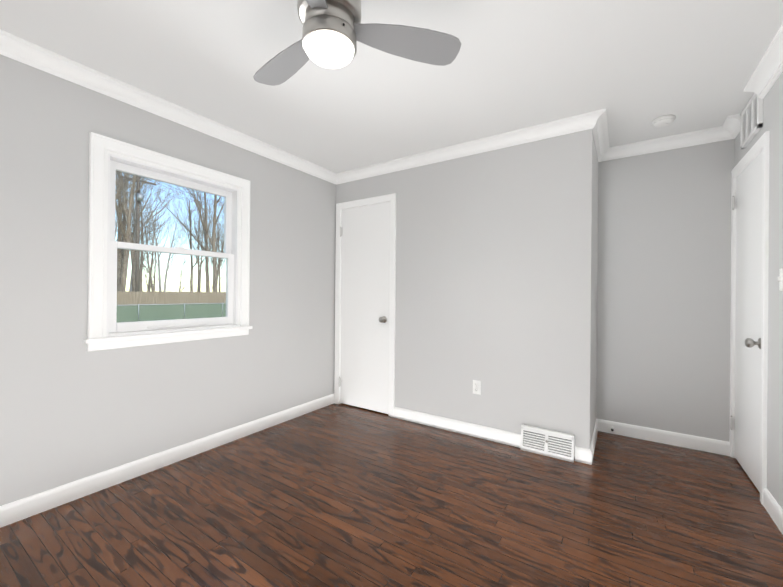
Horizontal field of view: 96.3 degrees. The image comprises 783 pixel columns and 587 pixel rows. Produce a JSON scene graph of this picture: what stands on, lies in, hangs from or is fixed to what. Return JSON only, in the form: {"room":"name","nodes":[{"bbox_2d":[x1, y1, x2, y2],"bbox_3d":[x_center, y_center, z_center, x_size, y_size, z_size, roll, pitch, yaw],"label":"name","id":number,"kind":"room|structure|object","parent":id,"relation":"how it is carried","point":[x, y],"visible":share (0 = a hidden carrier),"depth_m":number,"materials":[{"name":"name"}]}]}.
{"room":"empty bedroom","nodes":[
{"label":"empty bedroom","id":0,"kind":"room"},
{"bbox_2d":[0,54,335,505],"bbox_3d":[-2.077,-0.054,1.693,0.140,2.440,6.885,0,0,33],"label":"wall","id":1,"kind":"structure","parent":0,"point":[72,409],"depth_m":2.12,"materials":[{"name":"paint"}]},
{"bbox_2d":[0,393,333,527],"bbox_3d":[-2.226,1.114,1.340,0.015,0.102,5.865,0,0,33],"label":"baseboard","id":2,"kind":"structure","parent":1,"relation":"attached to","point":[21,509],"depth_m":2.24,"materials":[{"name":"paint"}]},
{"bbox_2d":[83,132,252,351],"bbox_3d":[-1.506,-0.297,2.495,0.163,1.273,1.079,0,0,33],"label":"window","id":3,"kind":"structure","parent":1,"relation":"in","point":[115,162],"depth_m":2.34,"materials":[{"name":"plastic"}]},
{"bbox_2d":[0,29,339,184],"bbox_3d":[-2.176,-1.234,1.323,0.085,0.082,5.865,0,0,33],"label":"crown molding","id":4,"kind":"structure","parent":1,"relation":"attached to","point":[13,47],"depth_m":2.21,"materials":[{"name":"paint"}]},
{"bbox_2d":[0,403,782,586],"bbox_3d":[-0.658,1.238,0.750,3.565,0.120,6.885,0,0,33],"label":"floor","id":5,"kind":"structure","parent":0,"point":[339,495],"depth_m":1.84,"materials":[{"name":"brown wood"}]},
{"bbox_2d":[0,0,782,172],"bbox_3d":[-0.635,-1.322,0.752,3.565,0.120,6.885,0,0,33],"label":"ceiling","id":6,"kind":"structure","parent":0,"point":[635,68],"depth_m":1.93,"materials":[{"name":"paint"}]},
{"bbox_2d":[253,0,460,85],"bbox_3d":[-0.329,-1.084,1.379,0.935,0.348,0.972,0,0,33],"label":"fan light","id":7,"kind":"object","parent":6,"relation":"hanging from","point":[333,31],"visible":1,"depth_m":1.40,"materials":[{"name":"silver metal"}]},
{"bbox_2d":[652,115,675,126],"bbox_3d":[1.933,-1.218,2.493,0.136,0.040,0.136,0,0,33],"label":"smoke detector","id":8,"kind":"object","parent":6,"relation":"attached to","point":[664,121],"visible":1,"depth_m":2.46,"materials":[{"name":"white plastic"}]},
{"bbox_2d":[334,129,597,448],"bbox_3d":[0.640,-0.029,3.499,2.410,2.440,0.880,0,0,33],"label":"wall","id":9,"kind":"structure","parent":0,"point":[496,269],"depth_m":2.82,"materials":[{"name":"paint"}]},
{"bbox_2d":[339,202,389,413],"bbox_3d":[-0.291,0.139,3.568,0.638,2.069,0.104,0,0,33],"label":"closet door","id":10,"kind":"structure","parent":9,"relation":"in","point":[365,293],"depth_m":3.57,"materials":[{"name":"paint"}]},
{"bbox_2d":[334,193,396,417],"bbox_3d":[-0.252,0.111,3.619,0.762,2.146,0.139,0,0,33],"label":"door frame","id":11,"kind":"structure","parent":9,"relation":"attached to","point":[390,198],"depth_m":3.47,"materials":[{"name":"paint"}]},
{"bbox_2d":[394,407,520,447],"bbox_3d":[0.516,1.139,3.037,1.173,0.102,0.015,0,0,33],"label":"baseboard","id":12,"kind":"structure","parent":9,"relation":"attached to","point":[479,431],"depth_m":2.98,"materials":[{"name":"paint"}]},
{"bbox_2d":[336,108,607,183],"bbox_3d":[0.458,-1.210,3.049,2.405,0.082,0.085,0,0,33],"label":"crown molding","id":13,"kind":"structure","parent":9,"relation":"attached to","point":[596,120],"depth_m":2.84,"materials":[{"name":"paint"}]},
{"bbox_2d":[473,380,480,394],"bbox_3d":[0.709,0.779,2.916,0.070,0.116,0.009,0,0,33],"label":"electrical outlet","id":14,"kind":"object","parent":9,"relation":"attached to","point":[476,386],"visible":1,"depth_m":2.91,"materials":[{"name":"white plastic"}]},
{"bbox_2d":[520,424,574,462],"bbox_3d":[1.149,1.104,2.598,0.364,0.182,0.052,0,0,33],"label":"air vent","id":15,"kind":"object","parent":9,"relation":"in","point":[550,443],"visible":1,"depth_m":2.58,"materials":[{"name":"metal"}]},
{"bbox_2d":[584,418,599,464],"bbox_3d":[1.586,1.148,2.755,0.025,0.102,0.720,0,0,33],"label":"baseboard","id":16,"kind":"structure","parent":9,"relation":"attached to","point":[588,453],"depth_m":2.54,"materials":[{"name":"paint"}]},
{"bbox_2d":[593,127,611,158],"bbox_3d":[1.631,-1.200,2.721,0.085,0.082,0.630,0,0,33],"label":"crown molding","id":17,"kind":"structure","parent":9,"relation":"attached to","point":[601,138],"depth_m":2.82,"materials":[{"name":"paint"}]},
{"bbox_2d":[596,139,734,441],"bbox_3d":[2.273,-0.015,2.866,1.015,2.440,0.140,0,0,33],"label":"wall","id":18,"kind":"structure","parent":0,"point":[663,289],"depth_m":2.82,"materials":[{"name":"paint"}]},
{"bbox_2d":[600,419,729,455],"bbox_3d":[2.161,1.153,2.838,0.875,0.102,0.016,0,0,33],"label":"baseboard","id":19,"kind":"structure","parent":18,"relation":"attached to","point":[715,446],"depth_m":2.80,"materials":[{"name":"paint"}]},
{"bbox_2d":[598,119,740,161],"bbox_3d":[2.160,-1.195,2.807,0.875,0.082,0.095,0,0,33],"label":"crown molding","id":20,"kind":"structure","parent":18,"relation":"attached to","point":[730,129],"depth_m":2.75,"materials":[{"name":"paint"}]},
{"bbox_2d":[735,72,782,508],"bbox_3d":[0.745,-0.030,-0.250,0.140,2.440,6.745,0,0,33],"label":"wall","id":21,"kind":"structure","parent":0,"point":[773,111],"depth_m":1.90,"materials":[{"name":"paint"}]},
{"bbox_2d":[730,152,761,491],"bbox_3d":[2.337,0.171,2.320,0.105,2.045,0.652,0,0,33],"label":"entry door","id":22,"kind":"structure","parent":21,"relation":"in","point":[748,314],"depth_m":2.30,"materials":[{"name":"paint"}]},
{"bbox_2d":[729,131,769,504],"bbox_3d":[2.395,0.144,2.275,0.159,2.124,0.773,0,0,33],"label":"door frame","id":23,"kind":"structure","parent":21,"relation":"attached to","point":[760,145],"depth_m":2.02,"materials":[{"name":"paint"}]},
{"bbox_2d":[740,93,762,148],"bbox_3d":[2.299,-1.111,2.243,0.022,0.241,0.375,0,0,33],"label":"air vent","id":24,"kind":"object","parent":21,"relation":"in","point":[751,125],"visible":0.83,"depth_m":2.20,"materials":[{"name":"metal"}]},
{"bbox_2d":[744,23,782,98],"bbox_3d":[0.527,-1.211,-0.392,0.085,0.082,5.975,0,0,33],"label":"crown molding","id":25,"kind":"structure","parent":21,"relation":"attached to","point":[768,71],"depth_m":1.88,"materials":[{"name":"paint"}]},
{"bbox_2d":[763,488,782,534],"bbox_3d":[0.505,1.136,-0.459,0.015,0.102,5.863,0,0,33],"label":"baseboard","id":26,"kind":"structure","parent":21,"relation":"attached to","point":[775,511],"depth_m":1.86,"materials":[{"name":"paint"}]},
{"bbox_2d":[778,268,782,290],"bbox_3d":[2.003,-0.072,1.805,0.020,0.116,0.070,0,0,33],"label":"light switch","id":27,"kind":"object","parent":21,"relation":"attached to","point":[780,278],"visible":1,"depth_m":1.80,"materials":[{"name":"white plastic"}]},
{"label":"outside","id":28,"kind":"structure","parent":0,"visible":0},
{"bbox_3d":[-25.103,1.711,39.476,79.859,0.200,120.000,0,0,33],"label":"ground","id":29,"kind":"structure","parent":28,"visible":0},
{"bbox_2d":[115,171,225,321],"bbox_3d":[-26.551,-9.466,40.946,46.209,22.274,60.792,0,0,33],"label":"scenery","id":30,"kind":"object","parent":29,"relation":"on","point":[123,208],"depth_m":29.66,"materials":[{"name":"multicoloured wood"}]}
]}

